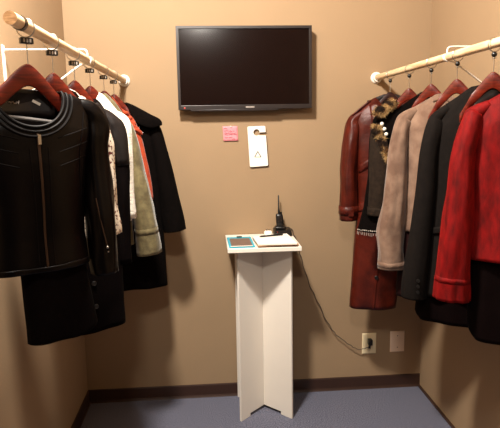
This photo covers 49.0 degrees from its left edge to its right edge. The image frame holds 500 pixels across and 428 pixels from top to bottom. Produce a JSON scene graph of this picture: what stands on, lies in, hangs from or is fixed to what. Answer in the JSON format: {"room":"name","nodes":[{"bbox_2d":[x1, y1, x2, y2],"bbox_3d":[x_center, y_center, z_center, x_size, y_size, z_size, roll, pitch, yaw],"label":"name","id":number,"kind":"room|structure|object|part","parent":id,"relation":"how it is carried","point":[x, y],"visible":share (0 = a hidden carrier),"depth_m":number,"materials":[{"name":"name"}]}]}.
{"room":"walk-in closet","nodes":[
{"label":"walk-in closet","id":0,"kind":"room"},
{"bbox_2d":[0,0,87,427],"bbox_3d":[-0.826,-0.071,1.144,0.100,2.950,3.300,-2,9,-4],"label":"wall","id":1,"kind":"structure","parent":0,"point":[44,386],"depth_m":2.12,"materials":[{"name":"beige paint"}]},
{"bbox_2d":[1,10,129,86],"bbox_3d":[-0.691,-0.457,1.954,0.308,0.267,1.604,-2,9,-4],"label":"rail","id":2,"kind":"object","parent":1,"relation":"attached to","point":[18,22],"visible":0.88,"depth_m":1.59,"materials":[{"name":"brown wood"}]},
{"bbox_2d":[0,18,61,122],"bbox_3d":[-0.511,-0.320,1.272,0.300,0.259,0.033,-8,12,-39],"label":"clothes hanger","id":3,"kind":"object","parent":2,"relation":"hanging from","point":[25,75],"visible":0.76,"depth_m":1.26,"materials":[{"name":"brown wood"}]},
{"bbox_3d":[-0.508,-0.269,1.277,0.300,0.158,0.026,-8,12,-39],"label":"wooden arm","id":4,"kind":"part","parent":3,"relation":"part of","materials":[{"name":"brown wood"}]},
{"bbox_2d":[0,89,118,277],"bbox_3d":[-0.513,-0.059,1.303,0.412,0.469,0.130,-8,12,-39],"label":"leather jacket","id":5,"kind":"object","parent":3,"relation":"hanging from","point":[57,173],"visible":0.99,"depth_m":1.29,"materials":[{"name":"black leather"}]},
{"bbox_3d":[-0.475,-0.168,1.239,0.007,0.022,0.004,-8,12,-39],"label":"zip pull","id":6,"kind":"part","parent":5,"relation":"part of","materials":[{"name":"metal"}]},
{"bbox_2d":[21,264,97,345],"bbox_3d":[-0.480,0.068,1.355,0.190,0.488,0.085,-8,12,-39],"label":"skirt","id":7,"kind":"object","parent":3,"relation":"hanging from","point":[59,305],"visible":0.34,"depth_m":1.34,"materials":[{"name":"fabric"}]},
{"bbox_3d":[-0.699,-0.554,1.879,0.283,0.026,0.006,-2,9,-4],"label":"bracket arm","id":8,"kind":"part","parent":2,"relation":"part of","materials":[{"name":"white metal"}]},
{"bbox_2d":[43,33,75,96],"bbox_3d":[-0.530,-0.354,1.482,0.184,0.258,0.028,-7,11,-34],"label":"clothes hanger","id":9,"kind":"object","parent":2,"relation":"hanging from","point":[53,79],"visible":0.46,"depth_m":1.47,"materials":[{"name":"brown wood"}]},
{"bbox_3d":[-0.530,-0.304,1.491,0.184,0.156,0.025,-7,11,-34],"label":"wooden arm","id":10,"kind":"part","parent":9,"relation":"part of","materials":[{"name":"brown wood"}]},
{"bbox_2d":[32,89,121,234],"bbox_3d":[-0.524,-0.141,1.512,0.334,0.438,0.106,-7,11,-34],"label":"blouse","id":11,"kind":"object","parent":9,"relation":"hanging from","point":[111,146],"visible":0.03,"depth_m":1.58,"materials":[{"name":"white fabric"}]},
{"bbox_2d":[66,46,93,100],"bbox_3d":[-0.548,-0.391,1.720,0.184,0.258,0.028,-8,11,-36],"label":"clothes hanger","id":12,"kind":"object","parent":2,"relation":"hanging from","point":[74,85],"visible":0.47,"depth_m":1.71,"materials":[{"name":"brown wood"}]},
{"bbox_3d":[-0.548,-0.341,1.730,0.184,0.156,0.025,-8,11,-36],"label":"wooden arm","id":13,"kind":"part","parent":12,"relation":"part of","materials":[{"name":"brown wood"}]},
{"bbox_2d":[82,99,131,335],"bbox_3d":[-0.535,-0.009,1.774,0.332,0.789,0.129,-8,11,-36],"label":"coat","id":14,"kind":"object","parent":12,"relation":"hanging from","point":[107,290],"visible":0.18,"depth_m":1.81,"materials":[{"name":"black fabric"}]},
{"bbox_2d":[84,56,98,98],"bbox_3d":[-0.566,-0.428,1.950,0.184,0.258,0.027,-5,10,-24],"label":"clothes hanger","id":15,"kind":"object","parent":2,"relation":"hanging from","point":[93,93],"visible":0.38,"depth_m":1.94,"materials":[{"name":"brown wood"}]},
{"bbox_3d":[-0.565,-0.378,1.958,0.184,0.156,0.025,-5,10,-24],"label":"wooden arm","id":16,"kind":"part","parent":15,"relation":"part of","materials":[{"name":"brown wood"}]},
{"bbox_2d":[96,93,136,219],"bbox_3d":[-0.557,-0.207,1.979,0.283,0.486,0.116,-5,10,-24],"label":"white top","id":17,"kind":"object","parent":15,"relation":"hanging from","point":[101,98],"visible":0.09,"depth_m":1.99,"materials":[{"name":"white fabric"}]},
{"bbox_2d":[97,65,124,114],"bbox_3d":[-0.585,-0.468,2.207,0.184,0.258,0.027,-5,10,-24],"label":"clothes hanger","id":18,"kind":"object","parent":2,"relation":"hanging from","point":[103,77],"visible":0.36,"depth_m":2.19,"materials":[{"name":"brown wood"}]},
{"bbox_3d":[-0.585,-0.418,2.215,0.184,0.156,0.025,-5,10,-24],"label":"wooden arm","id":19,"kind":"part","parent":18,"relation":"part of","materials":[{"name":"brown wood"}]},
{"bbox_2d":[103,93,161,256],"bbox_3d":[-0.572,-0.150,2.248,0.402,0.674,0.119,-4,10,-19],"label":"jacket","id":20,"kind":"object","parent":18,"relation":"hanging from","point":[147,237],"visible":0.12,"depth_m":2.28,"materials":[{"name":"fabric"}]},
{"bbox_2d":[108,70,136,123],"bbox_3d":[-0.602,-0.505,2.437,0.184,0.258,0.026,-3,9,-14],"label":"clothes hanger","id":21,"kind":"object","parent":2,"relation":"hanging from","point":[118,100],"visible":0.41,"depth_m":2.44,"materials":[{"name":"brown wood"}]},
{"bbox_3d":[-0.602,-0.455,2.446,0.184,0.156,0.025,-3,9,-14],"label":"wooden arm","id":22,"kind":"part","parent":21,"relation":"part of","materials":[{"name":"brown wood"}]},
{"bbox_2d":[112,97,152,199],"bbox_3d":[-0.595,-0.246,2.410,0.320,0.529,0.068,-3,9,-12],"label":"jacket","id":23,"kind":"object","parent":21,"relation":"hanging from","point":[138,131],"visible":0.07,"depth_m":2.42,"materials":[{"name":"orange fabric"}]},
{"bbox_2d":[122,102,185,290],"bbox_3d":[-0.595,-0.080,2.531,0.591,0.878,0.117,-3,9,-14],"label":"coat","id":24,"kind":"object","parent":21,"relation":"hanging from","point":[148,272],"visible":0.33,"depth_m":2.56,"materials":[{"name":"black fabric"}]},
{"bbox_2d":[71,390,90,427],"bbox_3d":[-0.748,1.248,1.359,0.012,0.074,3.300,-2,9,-4],"label":"baseboard","id":25,"kind":"structure","parent":1,"relation":"attached to","point":[85,405],"depth_m":2.81,"materials":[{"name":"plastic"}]},
{"bbox_2d":[62,0,431,389],"bbox_3d":[0.015,-0.364,2.888,2.045,2.950,0.100,-2,9,-4],"label":"wall","id":26,"kind":"structure","parent":0,"point":[182,331],"depth_m":2.87,"materials":[{"name":"beige paint"}]},
{"bbox_2d":[223,126,237,140],"bbox_3d":[-0.100,-0.414,2.816,0.079,0.077,0.008,-2,9,-4],"label":"sticky note","id":27,"kind":"object","parent":26,"relation":"attached to","point":[230,133],"visible":1,"depth_m":2.82,"materials":[{"name":"pink paper"}]},
{"bbox_2d":[175,25,311,111],"bbox_3d":[-0.027,-0.723,2.740,0.667,0.408,0.073,-2,9,-4],"label":"television","id":28,"kind":"object","parent":26,"relation":"attached to","point":[257,67],"visible":1,"depth_m":2.71,"materials":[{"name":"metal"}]},
{"bbox_2d":[89,373,419,403],"bbox_3d":[0.042,0.966,3.044,1.845,0.074,0.012,-2,9,-4],"label":"baseboard","id":29,"kind":"structure","parent":26,"relation":"attached to","point":[394,380],"depth_m":3.03,"materials":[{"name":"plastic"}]},
{"bbox_2d":[247,126,268,167],"bbox_3d":[0.042,-0.347,2.835,0.108,0.213,0.014,-2,9,-4],"label":"hanger","id":30,"kind":"object","parent":26,"relation":"attached to","point":[258,151],"visible":1,"depth_m":2.83,"materials":[{"name":"white paper"}]},
{"bbox_2d":[362,333,375,353],"bbox_3d":[0.663,0.721,3.054,0.079,0.119,0.009,-2,9,-4],"label":"power outlet","id":31,"kind":"object","parent":26,"relation":"attached to","point":[365,336],"visible":0.7,"depth_m":3.05,"materials":[{"name":"beige plastic"}]},
{"bbox_2d":[390,331,404,351],"bbox_3d":[0.823,0.712,3.065,0.081,0.120,0.008,-2,9,-4],"label":"blank wall plate","id":32,"kind":"object","parent":26,"relation":"attached to","point":[396,337],"visible":1,"depth_m":3.06,"materials":[{"name":"plastic"}]},
{"bbox_2d":[81,386,450,427],"bbox_3d":[0.168,1.308,1.438,1.845,0.100,3.300,-2,9,-4],"label":"floor","id":33,"kind":"structure","parent":0,"point":[400,407],"depth_m":2.85,"materials":[{"name":"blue carpet"}]},
{"bbox_2d":[225,234,301,421],"bbox_3d":[0.065,0.581,2.808,0.349,0.908,0.344,-2,9,-4],"label":"pedestal stand","id":34,"kind":"object","parent":33,"relation":"on","point":[263,275],"visible":0.85,"depth_m":2.77,"materials":[{"name":"white laminate"}]},
{"bbox_2d":[227,236,254,247],"bbox_3d":[-0.047,0.135,2.683,0.126,0.014,0.228,-2,9,-4],"label":"writing tablet","id":35,"kind":"object","parent":34,"relation":"on","point":[239,241],"visible":1,"depth_m":2.65,"materials":[{"name":"teal plastic"}]},
{"bbox_2d":[264,229,271,234],"bbox_3d":[0.094,0.095,2.852,0.041,0.036,0.038,-2,9,-4],"label":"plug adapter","id":36,"kind":"object","parent":34,"relation":"on","point":[266,232],"visible":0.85,"depth_m":2.84,"materials":[{"name":"plastic"}]},
{"bbox_2d":[252,236,298,246],"bbox_3d":[0.119,0.131,2.683,0.195,0.006,0.216,-2,9,-8],"label":"folder","id":37,"kind":"object","parent":34,"relation":"on","point":[290,236],"visible":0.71,"depth_m":2.58,"materials":[{"name":"beige paper"}]},
{"bbox_2d":[253,233,296,244],"bbox_3d":[0.116,0.124,2.679,0.195,0.009,0.231,-2,9,-4],"label":"paper pad","id":38,"kind":"object","parent":37,"relation":"on","point":[285,239],"visible":0.97,"depth_m":2.63,"materials":[{"name":"white paper"}]},
{"bbox_2d":[259,233,282,236],"bbox_3d":[0.105,0.106,2.728,0.127,0.011,0.010,-4,10,-20],"label":"pen","id":39,"kind":"object","parent":38,"relation":"on","point":[279,234],"visible":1,"depth_m":2.73,"materials":[{"name":"black plastic"}]},
{"bbox_2d":[273,225,372,349],"bbox_3d":[0.400,0.408,2.933,0.544,0.713,0.100,-2,9,-4],"label":"cradle","id":40,"kind":"object","parent":34,"relation":"on","point":[282,229],"visible":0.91,"depth_m":2.93,"materials":[{"name":"black plastic"}]},
{"bbox_2d":[276,195,283,226],"bbox_3d":[0.154,-0.016,2.852,0.040,0.162,0.038,-2,9,-4],"label":"radio","id":41,"kind":"object","parent":40,"relation":"in","point":[279,216],"visible":1,"depth_m":2.85,"materials":[{"name":"black plastic"}]},
{"bbox_2d":[275,225,285,228],"bbox_3d":[0.158,0.069,2.865,0.055,0.013,0.046,-2,9,-4],"label":"dock","id":42,"kind":"object","parent":40,"relation":"on","point":[276,227],"depth_m":2.84,"materials":[{"name":"black plastic"}]},
{"bbox_2d":[420,0,499,427],"bbox_3d":[1.113,-0.127,1.283,0.100,2.950,3.300,-2,9,-4],"label":"wall","id":43,"kind":"structure","parent":0,"point":[460,373],"depth_m":2.54,"materials":[{"name":"beige paint"}]},
{"bbox_2d":[371,37,499,83],"bbox_3d":[0.842,-0.495,2.027,0.312,0.267,1.680,-2,9,-4],"label":"rail","id":44,"kind":"object","parent":43,"relation":"attached to","point":[376,77],"visible":0.95,"depth_m":2.00,"materials":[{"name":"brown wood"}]},
{"bbox_2d":[380,70,398,103],"bbox_3d":[0.669,-0.565,2.619,0.300,0.241,0.028,0,9,4],"label":"clothes hanger","id":45,"kind":"object","parent":44,"relation":"hanging from","point":[388,95],"visible":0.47,"depth_m":2.62,"materials":[{"name":"brown wood"}]},
{"bbox_2d":[338,94,408,309],"bbox_3d":[0.677,-0.052,2.701,0.475,1.059,0.125,-1,9,2],"label":"coat","id":46,"kind":"object","parent":45,"relation":"hanging from","point":[372,288],"visible":0.39,"depth_m":2.69,"materials":[{"name":"red leather"}]},
{"bbox_3d":[0.670,-0.514,2.627,0.300,0.139,0.026,0,9,4],"label":"wooden arm","id":47,"kind":"part","parent":45,"relation":"part of","materials":[{"name":"brown wood"}]},
{"bbox_2d":[393,64,416,109],"bbox_3d":[0.690,-0.518,2.381,0.184,0.258,0.026,2,10,21],"label":"clothes hanger","id":48,"kind":"object","parent":44,"relation":"hanging from","point":[408,94],"visible":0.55,"depth_m":2.38,"materials":[{"name":"brown wood"}]},
{"bbox_2d":[357,92,429,235],"bbox_3d":[0.674,-0.210,2.406,0.406,0.637,0.159,2,10,21],"label":"coat","id":49,"kind":"object","parent":48,"relation":"hanging from","point":[385,117],"visible":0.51,"depth_m":2.40,"materials":[{"name":"black fabric"}]},
{"bbox_3d":[0.691,-0.468,2.390,0.184,0.156,0.025,2,10,21],"label":"wooden arm","id":50,"kind":"part","parent":48,"relation":"part of","materials":[{"name":"brown wood"}]},
{"bbox_2d":[412,57,440,106],"bbox_3d":[0.707,-0.481,2.147,0.184,0.258,0.029,4,11,30],"label":"clothes hanger","id":51,"kind":"object","parent":44,"relation":"hanging from","point":[430,90],"visible":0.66,"depth_m":2.14,"materials":[{"name":"brown wood"}]},
{"bbox_2d":[396,231,409,296],"bbox_3d":[0.726,0.018,2.219,0.258,0.671,0.072,4,11,30],"label":"skirt","id":52,"kind":"object","parent":51,"relation":"hanging from","point":[406,237],"visible":0.06,"depth_m":2.29,"materials":[{"name":"fabric"}]},
{"bbox_2d":[376,93,453,270],"bbox_3d":[0.721,-0.114,2.172,0.427,0.711,0.139,4,11,30],"label":"jacket","id":53,"kind":"object","parent":51,"relation":"hanging from","point":[395,216],"visible":0.32,"depth_m":2.19,"materials":[{"name":"fabric"}]},
{"bbox_3d":[0.709,-0.431,2.156,0.184,0.156,0.025,4,11,30],"label":"wooden arm","id":54,"kind":"part","parent":51,"relation":"part of","materials":[{"name":"brown wood"}]},
{"bbox_2d":[428,49,467,118],"bbox_3d":[0.724,-0.446,1.923,0.184,0.258,0.029,4,11,30],"label":"clothes hanger","id":55,"kind":"object","parent":44,"relation":"hanging from","point":[457,86],"visible":0.66,"depth_m":1.93,"materials":[{"name":"brown wood"}]},
{"bbox_2d":[401,85,478,300],"bbox_3d":[0.762,-0.058,1.939,0.426,0.770,0.131,4,11,30],"label":"blazer","id":56,"kind":"object","parent":55,"relation":"hanging from","point":[441,128],"visible":0.41,"depth_m":1.96,"materials":[{"name":"fabric"}]},
{"bbox_2d":[415,296,467,327],"bbox_3d":[0.753,0.065,1.992,0.287,0.693,0.069,5,11,32],"label":"skirt","id":57,"kind":"object","parent":55,"relation":"hanging from","point":[431,309],"visible":0.08,"depth_m":2.03,"materials":[{"name":"black fabric"}]},
{"bbox_3d":[0.726,-0.396,1.933,0.184,0.156,0.025,4,11,30],"label":"wooden arm","id":58,"kind":"part","parent":55,"relation":"part of","materials":[{"name":"brown wood"}]},
{"bbox_3d":[0.852,-0.598,1.991,0.287,0.026,0.006,-2,9,-4],"label":"bracket arm","id":59,"kind":"part","parent":44,"relation":"part of","materials":[{"name":"white metal"}]},
{"bbox_2d":[459,37,499,122],"bbox_3d":[0.743,-0.407,1.678,0.184,0.258,0.029,4,11,30],"label":"clothes hanger","id":60,"kind":"object","parent":44,"relation":"hanging from","point":[492,81],"visible":0.86,"depth_m":1.69,"materials":[{"name":"brown wood"}]},
{"bbox_2d":[432,89,499,303],"bbox_3d":[0.793,-0.056,1.688,0.417,0.691,0.132,3,10,25],"label":"jacket","id":61,"kind":"object","parent":60,"relation":"hanging from","point":[470,220],"visible":1,"depth_m":1.70,"materials":[{"name":"red fabric"}]},
{"bbox_3d":[0.745,-0.357,1.688,0.184,0.156,0.025,4,11,30],"label":"wooden arm","id":62,"kind":"part","parent":60,"relation":"part of","materials":[{"name":"brown wood"}]},
{"bbox_2d":[467,260,499,344],"bbox_3d":[0.804,0.090,1.725,0.211,0.659,0.068,4,11,30],"label":"skirt","id":63,"kind":"object","parent":60,"relation":"hanging from","point":[483,310],"visible":0.48,"depth_m":1.75,"materials":[{"name":"black fabric"}]},
{"bbox_2d":[418,385,454,427],"bbox_3d":[1.081,1.228,1.489,0.012,0.010,3.287,-2,9,-4],"label":"trim","id":64,"kind":"structure","parent":43,"relation":"attached to","point":[451,425],"depth_m":2.86,"materials":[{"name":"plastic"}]}
]}

